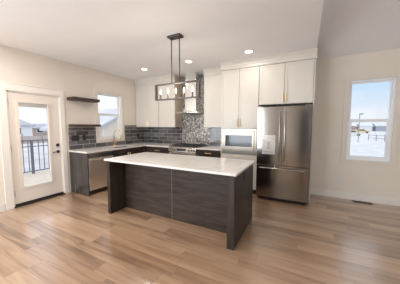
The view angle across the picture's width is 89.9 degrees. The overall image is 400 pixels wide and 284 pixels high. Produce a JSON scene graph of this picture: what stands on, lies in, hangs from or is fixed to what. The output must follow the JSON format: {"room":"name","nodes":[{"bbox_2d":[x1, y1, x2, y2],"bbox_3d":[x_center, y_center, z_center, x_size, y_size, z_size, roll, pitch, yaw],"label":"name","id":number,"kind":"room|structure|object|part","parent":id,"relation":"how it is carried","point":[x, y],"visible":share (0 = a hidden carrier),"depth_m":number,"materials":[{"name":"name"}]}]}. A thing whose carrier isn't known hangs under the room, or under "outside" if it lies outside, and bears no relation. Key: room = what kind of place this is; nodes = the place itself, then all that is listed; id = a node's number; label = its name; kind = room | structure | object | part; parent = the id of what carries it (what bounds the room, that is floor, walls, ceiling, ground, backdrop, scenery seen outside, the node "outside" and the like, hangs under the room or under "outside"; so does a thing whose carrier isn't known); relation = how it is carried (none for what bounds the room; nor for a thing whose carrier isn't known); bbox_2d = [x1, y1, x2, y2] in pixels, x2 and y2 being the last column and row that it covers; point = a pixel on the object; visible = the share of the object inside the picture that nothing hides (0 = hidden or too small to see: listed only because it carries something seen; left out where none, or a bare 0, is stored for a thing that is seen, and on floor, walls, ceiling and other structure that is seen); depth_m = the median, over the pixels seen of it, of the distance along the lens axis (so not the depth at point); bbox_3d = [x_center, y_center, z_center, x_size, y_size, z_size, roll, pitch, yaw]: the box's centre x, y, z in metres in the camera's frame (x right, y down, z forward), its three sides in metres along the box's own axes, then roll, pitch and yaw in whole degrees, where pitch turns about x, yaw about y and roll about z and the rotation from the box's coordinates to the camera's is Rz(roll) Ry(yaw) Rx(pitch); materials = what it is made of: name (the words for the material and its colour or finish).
{"room":"kitchen","nodes":[
{"label":"kitchen","id":0,"kind":"room"},
{"bbox_2d":[0,44,135,207],"bbox_3d":[-3.648,-0.238,2.862,0.150,3.100,8.150,2,5,28],"label":"wall","id":1,"kind":"structure","parent":0,"point":[16,65],"depth_m":4.26,"materials":[{"name":"paint"}]},
{"bbox_2d":[0,203,5,211],"bbox_3d":[-4.394,1.269,1.377,0.016,0.135,4.620,2,5,28],"label":"baseboard","id":2,"kind":"structure","parent":1,"relation":"attached to","point":[2,206],"depth_m":3.38,"materials":[{"name":"paint"}]},
{"bbox_2d":[0,81,68,209],"bbox_3d":[-3.132,0.046,3.823,0.216,2.178,1.049,2,5,28],"label":"door","id":3,"kind":"structure","parent":1,"relation":"in","point":[12,95],"depth_m":3.66,"materials":[{"name":"paint"}]},
{"bbox_3d":[-3.099,0.043,3.783,0.014,1.600,0.525,2,5,28],"label":"glass frame","id":4,"kind":"part","parent":3,"relation":"part of","materials":[{"name":"glass"}]},
{"bbox_2d":[67,96,99,102],"bbox_3d":[-2.568,-0.933,4.438,0.250,0.060,0.595,2,5,28],"label":"floating shelf","id":5,"kind":"object","parent":1,"relation":"attached to","point":[73,98],"visible":1,"depth_m":4.32,"materials":[{"name":"brown wood"}]},
{"bbox_2d":[68,124,100,126],"bbox_3d":[-2.563,-0.368,4.481,0.238,0.052,0.595,2,5,28],"label":"shelf","id":6,"kind":"object","parent":1,"relation":"attached to","point":[69,125],"visible":1,"depth_m":4.34,"materials":[{"name":"brown wood"}]},
{"bbox_2d":[68,125,143,149],"bbox_3d":[-2.287,-0.160,5.297,0.010,0.570,2.273,2,5,28],"label":"backsplash","id":7,"kind":"structure","parent":1,"relation":"attached to","point":[131,131],"depth_m":4.81,"materials":[{"name":"tile"}]},
{"bbox_2d":[71,135,78,140],"bbox_3d":[-2.743,-0.085,4.409,0.008,0.118,0.165,2,5,28],"label":"light switch","id":8,"kind":"object","parent":7,"relation":"attached to","point":[75,137],"visible":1,"depth_m":4.41,"materials":[{"name":"black plastic"}]},
{"bbox_2d":[94,88,124,142],"bbox_3d":[-2.369,-0.665,5.219,0.140,1.310,0.860,2,5,28],"label":"window","id":9,"kind":"structure","parent":1,"relation":"in","point":[120,101],"depth_m":5.23,"materials":[{"name":"paint"}]},
{"bbox_3d":[-2.400,-0.951,5.212,0.030,0.540,0.660,2,5,28],"label":"sash","id":10,"kind":"part","parent":9,"relation":"part of","materials":[{"name":"glass"}]},
{"bbox_3d":[-2.370,-0.424,5.239,0.033,0.625,0.660,2,5,28],"label":"sash","id":11,"kind":"part","parent":9,"relation":"part of","materials":[{"name":"plastic"}]},
{"bbox_2d":[144,127,181,143],"bbox_3d":[-1.122,-0.187,5.977,1.418,0.514,0.010,2,5,28],"label":"backsplash","id":12,"kind":"structure","parent":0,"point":[168,135],"depth_m":5.95,"materials":[{"name":"tile"}]},
{"bbox_2d":[177,72,203,114],"bbox_3d":[-0.231,-1.230,5.128,0.626,1.040,0.508,2,5,28],"label":"range hood","id":13,"kind":"object","parent":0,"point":[193,105],"visible":0.95,"depth_m":5.10,"materials":[{"name":"metal"}]},
{"bbox_2d":[182,74,209,145],"bbox_3d":[-0.112,-0.783,5.397,0.864,1.975,0.011,2,5,28],"label":"backsplash","id":14,"kind":"structure","parent":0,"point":[194,131],"depth_m":5.43,"materials":[{"name":"grey glass"}]},
{"bbox_2d":[0,189,399,283],"bbox_3d":[-0.074,1.415,1.030,8.000,0.100,8.000,2,5,28],"label":"floor","id":15,"kind":"structure","parent":0,"point":[71,237],"depth_m":2.40,"materials":[{"name":"brown wood"}]},
{"bbox_2d":[69,152,89,195],"bbox_3d":[-2.540,0.661,4.217,0.620,0.888,0.022,2,5,28],"label":"panel","id":16,"kind":"object","parent":15,"relation":"on","point":[79,164],"visible":0.87,"depth_m":4.19,"materials":[{"name":"brown wood"}]},
{"bbox_2d":[88,151,113,194],"bbox_3d":[-2.349,0.643,4.472,0.627,0.883,0.597,2,5,28],"label":"dishwasher","id":17,"kind":"object","parent":15,"relation":"on","point":[97,165],"visible":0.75,"depth_m":4.27,"materials":[{"name":"metal"}]},
{"bbox_3d":[-2.136,0.273,4.330,0.037,0.093,0.593,2,5,28],"label":"control panel","id":18,"kind":"part","parent":17,"relation":"part of","materials":[{"name":"metal"}]},
{"bbox_2d":[112,147,140,156],"bbox_3d":[-2.002,0.582,5.195,0.642,0.888,1.000,2,5,28],"label":"base cabinet","id":19,"kind":"object","parent":15,"relation":"on","point":[121,152],"visible":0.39,"depth_m":4.93,"materials":[{"name":"brown wood"}]},
{"bbox_3d":[-1.886,0.559,4.816,0.020,0.766,0.430,2,5,28],"label":"door","id":20,"kind":"part","parent":19,"relation":"part of","materials":[{"name":"brown wood"}]},
{"bbox_2d":[69,142,176,153],"bbox_3d":[-1.661,0.137,4.981,1.410,0.032,2.292,2,5,28],"label":"countertop","id":21,"kind":"structure","parent":19,"relation":"on","point":[106,148],"depth_m":4.89,"materials":[{"name":"stone"}]},
{"bbox_2d":[113,129,121,145],"bbox_3d":[-2.132,-0.112,5.180,0.288,0.432,0.092,2,5,28],"label":"faucet","id":22,"kind":"object","parent":21,"relation":"on","point":[116,129],"visible":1,"depth_m":5.18,"materials":[{"name":"gold metal"}]},
{"bbox_3d":[-1.683,0.528,5.203,0.020,0.766,0.430,2,5,28],"label":"door","id":23,"kind":"part","parent":19,"relation":"part of","materials":[{"name":"brown wood"}]},
{"bbox_2d":[141,146,146,152],"bbox_3d":[-1.646,0.477,5.867,0.643,0.788,0.763,2,5,28],"label":"base cabinet","id":24,"kind":"object","parent":15,"relation":"on","point":[144,148],"visible":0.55,"depth_m":5.46,"materials":[{"name":"brown wood"}]},
{"bbox_2d":[147,146,169,153],"bbox_3d":[-0.999,0.549,5.601,0.775,0.888,0.642,2,5,28],"label":"base cabinet","id":25,"kind":"object","parent":15,"relation":"on","point":[149,148],"visible":0.2,"depth_m":5.30,"materials":[{"name":"brown wood"}]},
{"bbox_2d":[104,152,254,250],"bbox_3d":[-0.333,0.730,3.220,2.205,0.912,1.047,2,5,28],"label":"kitchen island","id":26,"kind":"object","parent":15,"relation":"on","point":[213,193],"visible":1,"depth_m":2.95,"materials":[{"name":"wood"}]},
{"bbox_3d":[-1.274,0.709,3.672,0.065,0.882,0.920,2,5,28],"label":"panel","id":27,"kind":"part","parent":26,"relation":"part of","materials":[{"name":"brown wood"}]},
{"bbox_3d":[-0.868,0.738,3.307,0.992,0.882,0.021,2,5,28],"label":"panel","id":28,"kind":"part","parent":26,"relation":"part of","materials":[{"name":"brown wood"}]},
{"bbox_2d":[104,152,254,176],"bbox_3d":[-0.352,0.293,3.148,2.205,0.030,0.965,2,5,28],"label":"island countertop","id":29,"kind":"structure","parent":26,"relation":"on","point":[212,165],"depth_m":2.91,"materials":[{"name":"stone"}]},
{"bbox_3d":[0.019,0.776,2.843,1.000,0.882,0.021,2,5,28],"label":"panel","id":30,"kind":"part","parent":26,"relation":"part of","materials":[{"name":"brown wood"}]},
{"bbox_3d":[0.564,0.786,2.712,0.085,0.882,0.920,2,5,28],"label":"panel","id":31,"kind":"part","parent":26,"relation":"part of","materials":[{"name":"brown wood"}]},
{"bbox_2d":[168,143,206,155],"bbox_3d":[-0.315,0.517,5.198,0.794,0.897,0.682,2,5,28],"label":"range","id":32,"kind":"object","parent":15,"relation":"on","point":[182,148],"visible":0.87,"depth_m":4.96,"materials":[{"name":"metal"}]},
{"bbox_3d":[-0.439,0.187,4.935,0.794,0.137,0.060,2,5,28],"label":"control panel","id":33,"kind":"part","parent":32,"relation":"part of","materials":[{"name":"metal"}]},
{"bbox_3d":[-0.438,0.531,4.965,0.790,0.545,0.044,2,5,28],"label":"oven door","id":34,"kind":"part","parent":32,"relation":"part of","materials":[{"name":"metal"}]},
{"bbox_2d":[197,149,220,157],"bbox_3d":[0.324,0.605,4.910,0.602,0.888,0.642,2,5,28],"label":"base cabinet","id":35,"kind":"object","parent":15,"relation":"on","point":[205,153],"visible":0.19,"depth_m":4.62,"materials":[{"name":"brown wood"}]},
{"bbox_2d":[196,146,220,150],"bbox_3d":[0.326,0.146,4.876,0.604,0.032,0.632,2,5,28],"label":"countertop","id":36,"kind":"structure","parent":35,"relation":"on","point":[217,148],"depth_m":4.68,"materials":[{"name":"stone"}]},
{"bbox_2d":[221,66,259,193],"bbox_3d":[0.952,-0.234,4.511,0.810,2.625,0.642,2,5,28],"label":"tall cabinet","id":37,"kind":"object","parent":15,"relation":"on","point":[239,87],"visible":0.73,"depth_m":4.20,"materials":[{"name":"white wood"}]},
{"bbox_3d":[0.645,-0.915,4.303,0.395,1.227,0.020,2,5,28],"label":"door","id":38,"kind":"part","parent":37,"relation":"part of","materials":[{"name":"white wood"}]},
{"bbox_2d":[221,129,256,154],"bbox_3d":[0.934,-0.031,4.493,0.764,0.542,0.545,2,5,28],"label":"microwave","id":39,"kind":"object","parent":37,"relation":"in","point":[234,141],"visible":1,"depth_m":4.24,"materials":[{"name":"metal"}]},
{"bbox_3d":[0.818,-0.014,4.273,0.666,0.419,0.038,2,5,28],"label":"door","id":40,"kind":"part","parent":39,"relation":"part of","materials":[{"name":"metal"}]},
{"bbox_3d":[0.823,0.446,4.320,0.798,0.352,0.020,2,5,28],"label":"drawer","id":41,"kind":"part","parent":37,"relation":"part of","materials":[{"name":"white wood"}]},
{"bbox_3d":[1.002,-0.900,4.117,0.395,1.227,0.020,2,5,28],"label":"door","id":42,"kind":"part","parent":37,"relation":"part of","materials":[{"name":"white wood"}]},
{"bbox_3d":[0.823,0.805,4.349,0.798,0.352,0.020,2,5,28],"label":"drawer","id":43,"kind":"part","parent":37,"relation":"part of","materials":[{"name":"white wood"}]},
{"bbox_2d":[256,104,311,204],"bbox_3d":[1.683,0.213,4.025,0.912,1.812,0.849,2,5,28],"label":"refrigerator","id":44,"kind":"object","parent":15,"relation":"on","point":[283,132],"visible":1,"depth_m":3.68,"materials":[{"name":"metal"}]},
{"bbox_3d":[1.323,-0.115,3.812,0.447,1.090,0.082,2,5,28],"label":"door","id":45,"kind":"part","parent":44,"relation":"part of","materials":[{"name":"metal"}]},
{"bbox_3d":[1.457,-0.104,3.677,0.021,0.920,0.068,2,5,28],"label":"handle","id":46,"kind":"part","parent":44,"relation":"part of","materials":[{"name":"metal"}]},
{"bbox_3d":[1.529,0.756,3.775,0.912,0.620,0.082,2,5,28],"label":"freezer drawer","id":47,"kind":"part","parent":44,"relation":"part of","materials":[{"name":"metal"}]},
{"bbox_3d":[1.502,0.501,3.702,0.833,0.024,0.069,2,5,28],"label":"handle","id":48,"kind":"part","parent":44,"relation":"part of","materials":[{"name":"metal"}]},
{"bbox_3d":[1.536,-0.101,3.635,0.021,0.920,0.068,2,5,28],"label":"handle","id":49,"kind":"part","parent":44,"relation":"part of","materials":[{"name":"metal"}]},
{"bbox_3d":[1.730,-0.098,3.600,0.459,1.090,0.082,2,5,28],"label":"door","id":50,"kind":"part","parent":44,"relation":"part of","materials":[{"name":"metal"}]},
{"bbox_2d":[308,58,315,203],"bbox_3d":[2.174,-0.184,3.897,0.020,2.625,0.621,2,5,28],"label":"panel","id":51,"kind":"object","parent":15,"relation":"on","point":[315,58],"visible":0.86,"depth_m":3.65,"materials":[{"name":"white wood"}]},
{"bbox_2d":[352,200,372,204],"bbox_3d":[3.057,1.139,3.779,0.300,0.007,0.110,2,5,28],"label":"floor vent","id":52,"kind":"object","parent":15,"relation":"in","point":[352,200],"visible":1,"depth_m":3.77,"materials":[{"name":"black plastic"}]},
{"bbox_2d":[0,0,399,79],"bbox_3d":[-0.074,-1.980,0.755,8.300,1.160,8.300,2,5,28],"label":"ceiling","id":53,"kind":"structure","parent":0,"point":[121,38],"depth_m":2.91,"materials":[{"name":"paint"}]},
{"bbox_2d":[155,33,199,100],"bbox_3d":[-0.359,-1.114,3.015,0.797,0.930,0.120,2,5,28],"label":"chandelier","id":54,"kind":"object","parent":53,"relation":"hanging from","point":[178,35],"visible":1,"depth_m":2.99,"materials":[{"name":"brown metal"}]},
{"bbox_3d":[-0.431,-1.229,3.043,0.032,0.666,0.032,2,5,28],"label":"rod","id":55,"kind":"part","parent":54,"relation":"part of","materials":[{"name":"brown metal"}]},
{"bbox_3d":[-0.359,-0.775,3.042,0.797,0.250,0.052,2,5,28],"label":"frame","id":56,"kind":"part","parent":54,"relation":"part of","materials":[{"name":"brown metal"}]},
{"bbox_3d":[-0.305,-1.224,2.977,0.032,0.666,0.032,2,5,28],"label":"rod","id":57,"kind":"part","parent":54,"relation":"part of","materials":[{"name":"brown metal"}]},
{"bbox_2d":[210,127,220,145],"bbox_3d":[0.508,-0.118,5.125,0.534,0.514,0.010,2,5,28],"label":"backsplash","id":58,"kind":"structure","parent":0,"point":[215,132],"depth_m":5.17,"materials":[{"name":"tile"}]},
{"bbox_2d":[310,48,399,198],"bbox_3d":[1.885,-0.369,4.471,8.150,3.100,0.150,2,5,28],"label":"wall","id":59,"kind":"structure","parent":0,"point":[375,180],"depth_m":3.93,"materials":[{"name":"paint"}]},
{"bbox_2d":[135,83,158,126],"bbox_3d":[-1.466,-1.049,5.870,0.863,1.220,0.372,2,5,28],"label":"upper cabinet","id":60,"kind":"object","parent":59,"relation":"attached to","point":[147,108],"visible":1,"depth_m":5.73,"materials":[{"name":"white wood"}]},
{"bbox_3d":[-1.697,-1.046,5.831,0.427,1.212,0.020,2,5,28],"label":"door","id":61,"kind":"part","parent":60,"relation":"part of","materials":[{"name":"white wood"}]},
{"bbox_3d":[-1.329,-1.031,5.638,0.389,1.212,0.020,2,5,28],"label":"door","id":62,"kind":"part","parent":60,"relation":"part of","materials":[{"name":"white wood"}]},
{"bbox_2d":[133,74,174,85],"bbox_3d":[-1.302,-1.712,5.551,1.403,0.150,0.092,2,5,28],"label":"trim","id":63,"kind":"structure","parent":60,"relation":"on","point":[164,78],"depth_m":5.51,"materials":[{"name":"white wood"}]},
{"bbox_2d":[158,75,181,126],"bbox_3d":[-0.828,-1.099,5.550,0.550,1.370,0.338,2,5,28],"label":"upper cabinet","id":64,"kind":"object","parent":59,"relation":"attached to","point":[168,109],"visible":0.95,"depth_m":5.42,"materials":[{"name":"white wood"}]},
{"bbox_3d":[-0.902,-1.012,5.415,0.538,1.212,0.020,2,5,28],"label":"door","id":65,"kind":"part","parent":64,"relation":"part of","materials":[{"name":"white wood"}]},
{"bbox_3d":[-0.587,-1.089,5.434,0.014,1.370,0.320,2,5,28],"label":"panel","id":66,"kind":"part","parent":64,"relation":"part of","materials":[{"name":"brown wood"}]},
{"bbox_2d":[204,75,220,126],"bbox_3d":[0.416,-0.971,4.905,0.551,1.220,0.338,2,5,28],"label":"upper cabinet","id":67,"kind":"object","parent":59,"relation":"attached to","point":[212,84],"visible":0.55,"depth_m":4.78,"materials":[{"name":"white wood"}]},
{"bbox_2d":[203,67,221,76],"bbox_3d":[0.337,-1.642,4.695,0.554,0.150,0.092,2,5,28],"label":"trim","id":68,"kind":"structure","parent":67,"relation":"on","point":[213,71],"depth_m":4.70,"materials":[{"name":"white wood"}]},
{"bbox_2d":[259,59,314,106],"bbox_3d":[1.733,-1.128,4.028,0.950,0.765,0.642,2,5,28],"label":"upper cabinet","id":69,"kind":"object","parent":59,"relation":"attached to","point":[288,83],"visible":1,"depth_m":3.76,"materials":[{"name":"white wood"}]},
{"bbox_2d":[220,48,317,70],"bbox_3d":[1.382,-1.598,4.159,1.795,0.151,0.691,2,5,28],"label":"trim","id":70,"kind":"structure","parent":69,"relation":"on","point":[306,54],"depth_m":3.81,"materials":[{"name":"white wood"}]},
{"bbox_3d":[1.393,-1.118,3.893,0.459,0.755,0.020,2,5,28],"label":"door","id":71,"kind":"part","parent":69,"relation":"part of","materials":[{"name":"white wood"}]},
{"bbox_3d":[1.812,-1.100,3.675,0.470,0.755,0.020,2,5,28],"label":"door","id":72,"kind":"part","parent":69,"relation":"part of","materials":[{"name":"white wood"}]},
{"bbox_2d":[311,188,399,205],"bbox_3d":[3.835,1.099,3.471,3.360,0.135,0.016,2,5,28],"label":"baseboard","id":73,"kind":"structure","parent":59,"relation":"attached to","point":[330,193],"depth_m":3.88,"materials":[{"name":"paint"}]},
{"bbox_2d":[340,72,399,166],"bbox_3d":[3.171,-0.404,3.764,0.820,1.655,0.140,2,5,28],"label":"window","id":74,"kind":"structure","parent":59,"relation":"in","point":[391,127],"depth_m":3.67,"materials":[{"name":"paint"}]},
{"bbox_3d":[3.172,-0.056,3.793,0.620,0.755,0.033,2,5,28],"label":"sash","id":75,"kind":"part","parent":74,"relation":"part of","materials":[{"name":"plastic"}]},
{"bbox_3d":[3.188,-0.756,3.766,0.620,0.755,0.030,2,5,28],"label":"sash","id":76,"kind":"part","parent":74,"relation":"part of","materials":[{"name":"glass"}]},
{"label":"outside","id":77,"kind":"structure","parent":0,"visible":0},
{"bbox_2d":[21,131,385,173],"bbox_3d":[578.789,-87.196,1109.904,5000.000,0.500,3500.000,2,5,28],"label":"ground","id":78,"kind":"structure","parent":77,"point":[364,147],"depth_m":22.36,"materials":[{"name":"white snow"}]},
{"bbox_2d":[19,119,35,135],"bbox_3d":[-38.061,-2.267,36.069,12.800,3.970,8.900,2,5,28],"label":"house","id":79,"kind":"structure","parent":78,"relation":"on","point":[25,127],"depth_m":36.25,"materials":[{"name":"white"}]},
{"bbox_2d":[21,133,47,143],"bbox_3d":[-25.887,-0.469,29.187,0.170,1.500,10.120,2,5,28],"label":"fence","id":80,"kind":"object","parent":78,"relation":"on","point":[22,136],"visible":0.47,"depth_m":30.52,"materials":[{"name":"brown wood"}]},
{"bbox_2d":[23,169,49,185],"bbox_3d":[-4.522,1.681,4.865,3.090,1.150,5.000,2,5,28],"label":"deck","id":81,"kind":"object","parent":78,"relation":"on","point":[37,177],"visible":0.02,"depth_m":5.80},
{"bbox_2d":[21,139,49,173],"bbox_3d":[-5.691,0.533,5.376,0.060,1.055,4.980,2,5,28],"label":"deck railing","id":82,"kind":"object","parent":81,"relation":"on","point":[31,146],"visible":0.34,"depth_m":6.24,"materials":[{"name":"metal"}]},
{"bbox_3d":[-5.232,0.482,6.252,0.060,1.015,0.060,2,5,28],"label":"post","id":83,"kind":"part","parent":82,"relation":"part of","materials":[{"name":"metal"}]},
{"bbox_3d":[-5.691,0.027,5.335,0.060,0.040,4.980,2,5,28],"label":"rail","id":84,"kind":"part","parent":82,"relation":"part of","materials":[{"name":"metal"}]},
{"bbox_2d":[32,124,47,135],"bbox_3d":[-45.360,-3.728,58.710,10.800,3.220,12.300,2,5,28],"label":"house","id":85,"kind":"structure","parent":78,"relation":"on","point":[35,129],"depth_m":53.19,"materials":[{"name":"brown"}]},
{"bbox_2d":[39,109,117,135],"bbox_3d":[-8.286,-0.811,17.519,6.820,4.070,6.800,2,5,28],"label":"house","id":86,"kind":"structure","parent":78,"relation":"on","point":[109,124],"depth_m":14.59,"materials":[{"name":"beige"}]},
{"bbox_2d":[351,123,356,129],"bbox_3d":[77.751,-7.784,104.345,5.300,3.920,8.800,2,5,28],"label":"house","id":87,"kind":"structure","parent":78,"relation":"on","point":[353,127],"depth_m":100.49,"materials":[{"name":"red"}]},
{"bbox_2d":[351,130,362,135],"bbox_3d":[39.562,-2.325,52.360,4.400,1.449,1.730,2,5,28],"label":"car","id":88,"kind":"object","parent":78,"relation":"on","point":[353,132],"visible":0.42,"depth_m":51.32,"materials":[{"name":"white paint"}]},
{"bbox_2d":[358,113,363,141],"bbox_3d":[25.293,-2.218,31.572,0.520,4.600,0.200,2,5,28],"label":"street lamp","id":89,"kind":"object","parent":78,"relation":"on","point":[359,113],"visible":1,"depth_m":31.57,"materials":[{"name":"grey metal"}]},
{"bbox_2d":[355,129,369,132],"bbox_3d":[56.731,-3.789,70.397,4.400,1.449,1.730,2,5,28],"label":"car","id":90,"kind":"object","parent":78,"relation":"on","point":[360,130],"visible":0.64,"depth_m":69.57,"materials":[{"name":"yellow metal"}]},
{"bbox_2d":[356,123,372,130],"bbox_3d":[83.064,-7.559,101.568,5.700,3.920,8.800,2,5,28],"label":"house","id":91,"kind":"structure","parent":78,"relation":"on","point":[367,126],"depth_m":98.55,"materials":[{"name":"white"}]},
{"bbox_2d":[368,134,385,141],"bbox_3d":[31.078,-0.502,32.065,0.122,1.100,9.418,0,5,-3],"label":"rail fence","id":92,"kind":"object","parent":78,"relation":"on","point":[376,138],"visible":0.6,"depth_m":34.77,"materials":[{"name":"brown wood"}]},
{"bbox_2d":[372,123,385,130],"bbox_3d":[88.865,-7.313,98.536,6.200,3.920,8.800,2,5,28],"label":"house","id":93,"kind":"structure","parent":78,"relation":"on","point":[376,126],"depth_m":96.17,"materials":[{"name":"grey"}]}
]}

